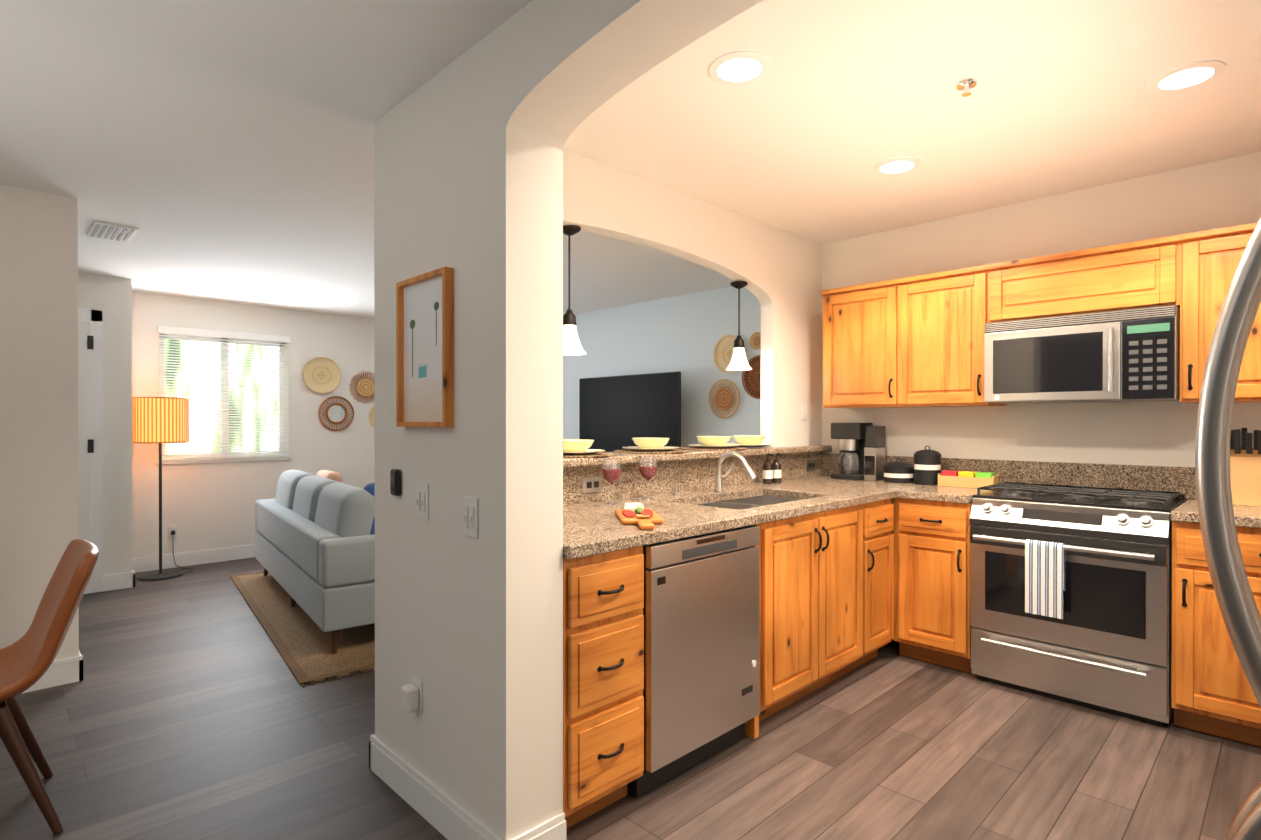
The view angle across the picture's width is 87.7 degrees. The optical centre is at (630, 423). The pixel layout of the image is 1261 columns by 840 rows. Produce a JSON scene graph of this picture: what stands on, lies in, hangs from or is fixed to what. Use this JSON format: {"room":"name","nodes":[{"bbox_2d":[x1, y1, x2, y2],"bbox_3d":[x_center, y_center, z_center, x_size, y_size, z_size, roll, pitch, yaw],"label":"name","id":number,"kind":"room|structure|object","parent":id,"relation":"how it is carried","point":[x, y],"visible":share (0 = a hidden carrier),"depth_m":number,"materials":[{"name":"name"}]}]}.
{"room":"kitchen","nodes":[
{"label":"kitchen","id":0,"kind":"room"},
{"bbox_2d":[0,557,1260,839],"bbox_3d":[-1.396,1.303,2.672,7.300,0.060,8.500,0,0,-44],"label":"floor","id":1,"kind":"structure","parent":0,"point":[188,707],"depth_m":2.48,"materials":[{"name":"brown wood"}]},
{"bbox_2d":[0,697,63,834],"bbox_3d":[-2.102,1.073,2.049,0.473,0.412,0.474,0,0,-44],"label":"chair leg","id":2,"kind":"object","parent":1,"relation":"on","point":[17,737],"visible":0.79,"depth_m":2.03,"materials":[{"name":"brown wood"}]},
{"bbox_2d":[0,539,98,702],"bbox_3d":[-2.067,0.647,2.082,0.584,0.459,0.492,0,0,-44],"label":"chair","id":3,"kind":"object","parent":2,"relation":"on","point":[27,658],"visible":1,"depth_m":2.15,"materials":[{"name":"brown leather"}]},
{"bbox_2d":[132,397,193,580],"bbox_3d":[-3.918,0.524,5.485,0.444,1.480,0.534,0,0,-44],"label":"floor lamp","id":4,"kind":"object","parent":1,"relation":"on","point":[160,420],"visible":0.92,"depth_m":5.30,"materials":[{"name":"pleated fabric"},{"name":"black metal"}]},
{"bbox_2d":[230,571,374,687],"bbox_3d":[-1.535,1.259,4.997,2.310,0.013,2.870,0,0,-37],"label":"rug","id":5,"kind":"object","parent":1,"relation":"on","point":[301,640],"visible":0.21,"depth_m":3.86,"materials":[{"name":"fabric"}]},
{"bbox_2d":[255,470,374,652],"bbox_3d":[-1.994,0.799,4.733,0.940,0.907,2.420,0,0,-37],"label":"sofa","id":6,"kind":"object","parent":5,"relation":"on","point":[315,546],"visible":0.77,"depth_m":3.77,"materials":[{"name":"fabric"}]},
{"bbox_2d":[563,546,643,828],"bbox_3d":[-0.280,0.835,2.277,0.338,0.870,0.625,0,0,-44],"label":"base cabinet","id":7,"kind":"object","parent":1,"relation":"on","point":[603,594],"depth_m":2.04,"materials":[{"name":"brown wood"}]},
{"bbox_2d":[627,525,759,796],"bbox_3d":[0.083,0.837,2.605,0.626,0.863,0.604,0,0,-44],"label":"dishwasher","id":8,"kind":"object","parent":1,"relation":"on","point":[701,689],"visible":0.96,"depth_m":2.35,"materials":[{"name":"grey metal"}]},
{"bbox_2d":[745,534,858,738],"bbox_3d":[0.658,0.940,3.200,0.947,0.656,0.621,0,0,-44],"label":"base cabinet","id":9,"kind":"object","parent":1,"relation":"on","point":[845,590],"depth_m":2.87,"materials":[{"name":"brown wood"}]},
{"bbox_2d":[755,498,902,665],"bbox_3d":[1.081,0.831,3.565,0.449,0.870,0.692,0,0,-44],"label":"base cabinet","id":10,"kind":"object","parent":1,"relation":"on","point":[868,526],"depth_m":3.33,"materials":[{"name":"brown wood"}]},
{"bbox_2d":[903,498,971,672],"bbox_3d":[1.729,0.831,3.575,0.680,0.870,0.386,0,0,-44],"label":"base cabinet","id":11,"kind":"object","parent":1,"relation":"on","point":[936,534],"depth_m":3.37,"materials":[{"name":"brown wood"}]},
{"bbox_2d":[969,482,1186,725],"bbox_3d":[2.131,0.794,3.154,0.691,0.948,0.770,0,0,-44],"label":"stove","id":12,"kind":"object","parent":1,"relation":"on","point":[1070,593],"visible":1,"depth_m":2.92,"materials":[{"name":"silver metal"}]},
{"bbox_2d":[1171,521,1260,746],"bbox_3d":[2.657,0.834,2.679,0.610,0.870,0.635,0,0,-44],"label":"base cabinet","id":13,"kind":"object","parent":1,"relation":"on","point":[1212,693],"depth_m":2.63,"materials":[{"name":"brown wood"}]},
{"bbox_2d":[563,445,1260,558],"bbox_3d":[1.090,0.362,2.691,2.876,0.422,2.850,0,0,-44],"label":"countertop","id":14,"kind":"structure","parent":13,"relation":"on","point":[594,525],"depth_m":3.26,"materials":[{"name":"stone"}]},
{"bbox_2d":[563,439,614,457],"bbox_3d":[-0.271,0.113,3.092,0.394,0.073,0.394,0,0,-44],"label":"place setting","id":15,"kind":"object","parent":14,"relation":"on","point":[575,448],"visible":0.79,"depth_m":3.01,"materials":[{"name":"ceramic"}]},
{"bbox_2d":[582,476,601,492],"bbox_3d":[-0.175,0.280,3.017,0.115,0.070,0.008,0,0,-44],"label":"outlet","id":16,"kind":"object","parent":14,"relation":"attached to","point":[591,484],"visible":1,"depth_m":3.01,"materials":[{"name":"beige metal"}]},
{"bbox_2d":[602,458,620,503],"bbox_3d":[-0.085,0.256,2.932,0.086,0.200,0.086,0,0,-44],"label":"wine glass","id":17,"kind":"object","parent":14,"relation":"on","point":[611,470],"visible":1,"depth_m":2.90,"materials":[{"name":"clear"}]},
{"bbox_2d":[615,503,663,529],"bbox_3d":[0.036,0.335,2.413,0.150,0.045,0.410,0,0,-6],"label":"cutting board","id":18,"kind":"object","parent":14,"relation":"on","point":[640,516],"visible":1,"depth_m":2.36,"materials":[{"name":"brown wood"}]},
{"bbox_2d":[639,456,656,499],"bbox_3d":[0.083,0.255,3.104,0.086,0.200,0.086,0,0,-44],"label":"wine glass","id":19,"kind":"object","parent":14,"relation":"on","point":[647,467],"visible":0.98,"depth_m":3.07,"materials":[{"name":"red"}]},
{"bbox_2d":[614,438,687,453],"bbox_3d":[0.107,0.112,3.464,0.394,0.073,0.394,0,0,-44],"label":"place setting","id":20,"kind":"object","parent":14,"relation":"on","point":[650,446],"visible":1,"depth_m":3.38,"materials":[{"name":"ceramic"}]},
{"bbox_2d":[673,480,685,494],"bbox_3d":[0.244,0.319,3.281,0.036,0.072,0.078,0,0,-44],"label":"soap pump","id":21,"kind":"object","parent":14,"relation":"on","point":[675,492],"visible":1,"depth_m":3.29,"materials":[{"name":"silver metal"}]},
{"bbox_2d":[680,436,747,449],"bbox_3d":[0.486,0.111,3.835,0.394,0.073,0.394,0,0,-44],"label":"place setting","id":22,"kind":"object","parent":14,"relation":"on","point":[713,442],"visible":1,"depth_m":3.75,"materials":[{"name":"ceramic"}]},
{"bbox_2d":[714,452,756,491],"bbox_3d":[0.559,0.249,3.391,0.119,0.210,0.263,0,0,-44],"label":"faucet","id":23,"kind":"object","parent":14,"relation":"on","point":[752,476],"visible":1,"depth_m":3.42,"materials":[{"name":"silver metal"}]},
{"bbox_2d":[726,435,773,446],"bbox_3d":[0.728,0.107,4.023,0.304,0.066,0.304,0,0,-44],"label":"place setting","id":24,"kind":"object","parent":14,"relation":"on","point":[748,440],"visible":0.92,"depth_m":3.95,"materials":[{"name":"beige ceramic"}]},
{"bbox_2d":[763,453,774,483],"bbox_3d":[0.812,0.264,3.875,0.059,0.178,0.058,0,0,7],"label":"soap bottle","id":25,"kind":"object","parent":14,"relation":"on","point":[771,473],"depth_m":3.85,"materials":[{"name":"black glass"}]},
{"bbox_2d":[775,453,781,482],"bbox_3d":[0.872,0.264,3.920,0.059,0.178,0.058,0,0,7],"label":"soap bottle","id":26,"kind":"object","parent":14,"relation":"on","point":[777,464],"depth_m":3.89,"materials":[{"name":"black glass"}]},
{"bbox_2d":[806,460,815,470],"bbox_3d":[1.206,0.276,4.372,0.115,0.070,0.008,0,0,-44],"label":"outlet","id":27,"kind":"object","parent":14,"relation":"attached to","point":[810,465],"visible":1,"depth_m":4.37,"materials":[{"name":"brown plastic"}]},
{"bbox_2d":[831,423,885,480],"bbox_3d":[1.438,0.173,4.178,0.230,0.358,0.285,0,0,-44],"label":"coffee maker","id":28,"kind":"object","parent":14,"relation":"on","point":[861,451],"visible":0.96,"depth_m":4.13,"materials":[{"name":"black plastic"}]},
{"bbox_2d":[883,458,913,482],"bbox_3d":[1.629,0.280,3.983,0.176,0.145,0.176,0,0,-44],"label":"canister","id":29,"kind":"object","parent":14,"relation":"on","point":[898,472],"visible":0.98,"depth_m":3.91,"materials":[{"name":"black metal"}]},
{"bbox_2d":[914,446,940,484],"bbox_3d":[1.748,0.241,3.862,0.150,0.225,0.150,0,0,-44],"label":"coffee canister","id":30,"kind":"object","parent":14,"relation":"on","point":[927,466],"visible":1,"depth_m":3.80,"materials":[{"name":"black metal"}]},
{"bbox_2d":[938,470,999,488],"bbox_3d":[1.899,0.312,3.687,0.110,0.084,0.290,0,0,-44],"label":"box","id":31,"kind":"object","parent":14,"relation":"on","point":[969,479],"visible":0.79,"depth_m":3.65,"materials":[{"name":"brown wood"}]},
{"bbox_2d":[1230,428,1260,505],"bbox_3d":[2.727,0.187,2.917,0.135,0.339,0.160,0,0,-44],"label":"knife block","id":32,"kind":"object","parent":14,"relation":"on","point":[1245,467],"visible":0.79,"depth_m":2.89,"materials":[{"name":"brown wood"}]},
{"bbox_2d":[1195,217,1260,839],"bbox_3d":[1.463,0.379,0.954,0.900,1.760,0.968,0,0,-44],"label":"fridge","id":33,"kind":"object","parent":1,"relation":"on","point":[1224,559],"visible":1,"depth_m":1.22,"materials":[{"name":"silver metal"}]},
{"bbox_3d":[-0.075,0.858,5.927,0.423,0.810,1.600,0,0,-44],"label":"console","id":34,"kind":"object","parent":1,"relation":"on","visible":0},
{"bbox_2d":[579,371,680,451],"bbox_3d":[-0.035,0.007,5.922,0.220,0.888,1.280,0,0,-44],"label":"tv","id":35,"kind":"object","parent":34,"relation":"on","point":[617,412],"visible":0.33,"depth_m":5.86,"materials":[{"name":"black plastic"}]},
{"bbox_2d":[0,0,1260,839],"bbox_3d":[-1.353,0.023,2.710,7.020,2.500,8.340,0,0,-44],"label":"wall","id":36,"kind":"structure","parent":0,"point":[486,186],"depth_m":3.07,"materials":[{"name":"white paint"}]},
{"bbox_2d":[21,652,82,693],"bbox_3d":[-3.758,1.214,2.235,2.916,0.122,0.016,0,0,-44],"label":"baseboard","id":37,"kind":"structure","parent":36,"relation":"attached to","point":[68,670],"depth_m":3.20,"materials":[{"name":"white"}]},
{"bbox_2d":[78,308,102,593],"bbox_3d":[-4.353,0.205,4.534,1.110,2.116,0.091,0,0,-44],"label":"entry door","id":38,"kind":"structure","parent":36,"relation":"in","point":[90,438],"depth_m":4.88,"materials":[{"name":"white wood"}]},
{"bbox_2d":[94,568,136,592],"bbox_3d":[-4.700,1.207,4.252,2.396,0.122,0.016,0,0,-44],"label":"baseboard","id":39,"kind":"structure","parent":36,"relation":"attached to","point":[124,580],"depth_m":5.02,"materials":[{"name":"white"}]},
{"bbox_2d":[168,524,176,537],"bbox_3d":[-4.022,0.941,5.762,0.070,0.115,0.008,0,0,-44],"label":"outlet","id":40,"kind":"object","parent":36,"relation":"attached to","point":[172,527],"visible":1,"depth_m":5.76,"materials":[{"name":"white plastic"}]},
{"bbox_2d":[132,544,254,571],"bbox_3d":[-3.031,1.200,6.730,3.490,0.122,0.016,0,0,-44],"label":"baseboard","id":41,"kind":"structure","parent":36,"relation":"attached to","point":[150,563],"depth_m":5.87,"materials":[{"name":"white wood"}]},
{"bbox_2d":[156,326,290,464],"bbox_3d":[-3.746,-0.247,6.077,1.080,1.200,0.150,0,0,-44],"label":"window","id":42,"kind":"structure","parent":36,"relation":"in","point":[224,339],"depth_m":6.06,"materials":[{"name":"white plastic"}]},
{"bbox_2d":[303,357,340,393],"bbox_3d":[-3.113,-0.489,6.616,0.370,0.370,0.032,0,0,-44],"label":"basket","id":43,"kind":"object","parent":36,"relation":"attached to","point":[322,375],"visible":1,"depth_m":6.62,"materials":[{"name":"brown wicker"}]},
{"bbox_2d":[318,396,353,430],"bbox_3d":[-3.016,-0.104,6.732,0.358,0.358,0.021,0,0,-44],"label":"basket","id":44,"kind":"object","parent":36,"relation":"attached to","point":[336,413],"visible":1,"depth_m":6.73,"materials":[{"name":"brown wicker"}]},
{"bbox_2d":[349,371,373,403],"bbox_3d":[-2.801,-0.385,6.941,0.347,0.347,0.010,0,0,-44],"label":"basket","id":45,"kind":"object","parent":36,"relation":"attached to","point":[364,388],"visible":0.94,"depth_m":6.93,"materials":[{"name":"brown wicker"}]},
{"bbox_2d":[368,406,374,428],"bbox_3d":[-2.691,-0.054,7.054,0.254,0.266,0.010,0,0,-44],"label":"basket","id":46,"kind":"object","parent":36,"relation":"attached to","point":[371,417],"visible":0.27,"depth_m":7.00,"materials":[{"name":"brown wicker"}]},
{"bbox_2d":[390,469,400,495],"bbox_3d":[-0.815,0.203,2.272,0.024,0.093,0.056,0,0,-44],"label":"light switch","id":47,"kind":"object","parent":36,"relation":"attached to","point":[395,482],"visible":1,"depth_m":2.26,"materials":[{"name":"black plastic"}]},
{"bbox_2d":[401,675,422,715],"bbox_3d":[-0.726,0.902,2.166,0.050,0.115,0.070,0,0,-44],"label":"outlet","id":48,"kind":"object","parent":36,"relation":"attached to","point":[412,697],"visible":0.98,"depth_m":2.15,"materials":[{"name":"white plastic"}]},
{"bbox_2d":[416,483,428,520],"bbox_3d":[-0.685,0.255,2.147,0.016,0.118,0.078,0,0,-44],"label":"light switch","id":49,"kind":"object","parent":36,"relation":"attached to","point":[422,501],"visible":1,"depth_m":2.14,"materials":[{"name":"white plastic"}]},
{"bbox_2d":[396,267,453,426],"bbox_3d":[-0.668,-0.234,2.117,0.030,0.487,0.330,0,0,-44],"label":"picture frame","id":50,"kind":"object","parent":36,"relation":"attached to","point":[424,349],"visible":1,"depth_m":2.11,"materials":[{"name":"brown wood"}]},
{"bbox_2d":[369,734,520,839],"bbox_3d":[-0.638,1.214,2.102,0.016,0.122,0.856,0,0,-44],"label":"baseboard","id":51,"kind":"structure","parent":36,"relation":"attached to","point":[445,815],"depth_m":2.11,"materials":[{"name":"white"}]},
{"bbox_2d":[463,496,477,538],"bbox_3d":[-0.475,0.276,1.933,0.016,0.118,0.078,0,0,-44],"label":"light switch","id":52,"kind":"object","parent":36,"relation":"attached to","point":[470,516],"visible":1,"depth_m":1.93,"materials":[{"name":"white plastic"}]},
{"bbox_2d":[563,225,585,354],"bbox_3d":[-0.285,-0.621,3.062,0.156,0.587,0.156,0,0,-44],"label":"pendant light","id":53,"kind":"object","parent":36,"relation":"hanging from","point":[571,344],"visible":0.85,"depth_m":3.03,"materials":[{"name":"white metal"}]},
{"bbox_2d":[708,379,739,417],"bbox_3d":[0.765,-0.205,5.362,0.013,0.322,0.322,0,0,-44],"label":"basket","id":54,"kind":"object","parent":36,"relation":"attached to","point":[724,399],"visible":0.98,"depth_m":5.36,"materials":[{"name":"brown wicker"}]},
{"bbox_2d":[713,335,736,372],"bbox_3d":[0.802,-0.565,5.312,0.032,0.310,0.310,0,0,-44],"label":"basket","id":55,"kind":"object","parent":36,"relation":"attached to","point":[723,351],"visible":0.56,"depth_m":5.35,"materials":[{"name":"brown wicker"}]},
{"bbox_2d":[726,281,751,369],"bbox_3d":[0.660,-0.594,3.990,0.156,0.526,0.156,0,0,-44],"label":"pendant light","id":56,"kind":"object","parent":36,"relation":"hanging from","point":[739,361],"visible":1,"depth_m":3.96,"materials":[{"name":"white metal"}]},
{"bbox_2d":[742,355,760,398],"bbox_3d":[1.013,-0.364,5.114,0.024,0.346,0.346,0,0,-44],"label":"basket","id":57,"kind":"object","parent":36,"relation":"attached to","point":[751,379],"visible":0.46,"depth_m":5.16,"materials":[{"name":"brown wicker"}]},
{"bbox_2d":[749,332,760,349],"bbox_3d":[0.989,-0.649,5.132,0.013,0.138,0.138,0,0,-44],"label":"basket","id":58,"kind":"object","parent":36,"relation":"attached to","point":[755,340],"visible":0.88,"depth_m":5.13,"materials":[{"name":"brown wicker"}]},
{"bbox_2d":[801,403,807,419],"bbox_3d":[1.156,-0.082,4.350,0.070,0.115,0.011,0,0,-44],"label":"light switch","id":59,"kind":"object","parent":36,"relation":"attached to","point":[804,411],"visible":1,"depth_m":4.34,"materials":[{"name":"white plastic"}]},
{"bbox_2d":[821,277,908,407],"bbox_3d":[1.516,-0.470,4.066,0.339,0.738,0.540,0,0,-44],"label":"upper cabinet","id":60,"kind":"object","parent":36,"relation":"attached to","point":[866,326],"depth_m":3.93,"materials":[{"name":"brown wood"}]},
{"bbox_2d":[909,264,1006,407],"bbox_3d":[1.810,-0.469,3.766,0.339,0.738,0.540,0,0,-44],"label":"upper cabinet","id":61,"kind":"object","parent":36,"relation":"attached to","point":[912,341],"depth_m":3.60,"materials":[{"name":"brown wood"}]},
{"bbox_2d":[989,234,1184,322],"bbox_3d":[2.272,-0.683,3.294,0.339,0.308,0.780,0,0,-44],"label":"upper cabinet","id":62,"kind":"object","parent":36,"relation":"attached to","point":[1147,273],"depth_m":3.13,"materials":[{"name":"brown wood"}]},
{"bbox_2d":[984,305,1179,403],"bbox_3d":[2.232,-0.316,3.256,0.451,0.410,0.768,0,0,-44],"label":"microwave","id":63,"kind":"object","parent":62,"relation":"attached to","point":[1131,355],"visible":1,"depth_m":3.09,"materials":[{"name":"silver metal"}]},
{"bbox_2d":[1178,222,1260,402],"bbox_3d":[2.717,-0.466,2.841,0.339,0.738,0.491,0,0,-44],"label":"upper cabinet","id":64,"kind":"object","parent":36,"relation":"attached to","point":[1213,256],"depth_m":2.83,"materials":[{"name":"brown wood"}]},
{"bbox_2d":[0,0,1260,318],"bbox_3d":[-1.353,-1.219,2.706,7.020,0.215,8.340,0,0,-44],"label":"ceiling","id":65,"kind":"structure","parent":0,"point":[216,150],"depth_m":2.55,"materials":[{"name":"white paint"}]},
{"bbox_2d":[87,221,138,241],"bbox_3d":[-2.997,-1.107,3.797,0.200,0.016,0.360,0,0,-44],"label":"ceiling vent","id":66,"kind":"object","parent":65,"relation":"in","point":[112,231],"visible":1,"depth_m":3.76,"materials":[{"name":"white metal"}]},
{"bbox_2d":[709,51,769,84],"bbox_3d":[0.364,-1.205,2.190,0.208,0.039,0.207,0,0,-44],"label":"recessed light","id":67,"kind":"object","parent":65,"relation":"in","point":[739,67],"depth_m":2.25,"materials":[{"name":"white plastic"}]},
{"bbox_2d":[873,157,920,174],"bbox_3d":[1.229,-1.208,3.025,0.215,0.039,0.208,0,0,-44],"label":"recessed light","id":68,"kind":"object","parent":65,"relation":"in","point":[899,165],"depth_m":3.11,"materials":[{"name":"white plastic"}]},
{"bbox_2d":[956,79,976,96],"bbox_3d":[1.190,-1.205,2.312,0.129,0.039,0.074,0,0,-44],"label":"sprinkler","id":69,"kind":"object","parent":65,"relation":"in","point":[967,84],"depth_m":2.35,"materials":[{"name":"white"}]},
{"bbox_2d":[1148,60,1225,92],"bbox_3d":[1.900,-1.205,2.244,0.215,0.039,0.203,0,0,-44],"label":"recessed light","id":70,"kind":"object","parent":65,"relation":"in","point":[1187,76],"depth_m":2.31,"materials":[{"name":"white plastic"}]},
{"label":"outside","id":71,"kind":"structure","parent":0,"visible":0},
{"bbox_2d":[165,339,277,454],"bbox_3d":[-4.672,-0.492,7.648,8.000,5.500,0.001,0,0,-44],"label":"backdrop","id":72,"kind":"structure","parent":71,"point":[219,392],"depth_m":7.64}
]}

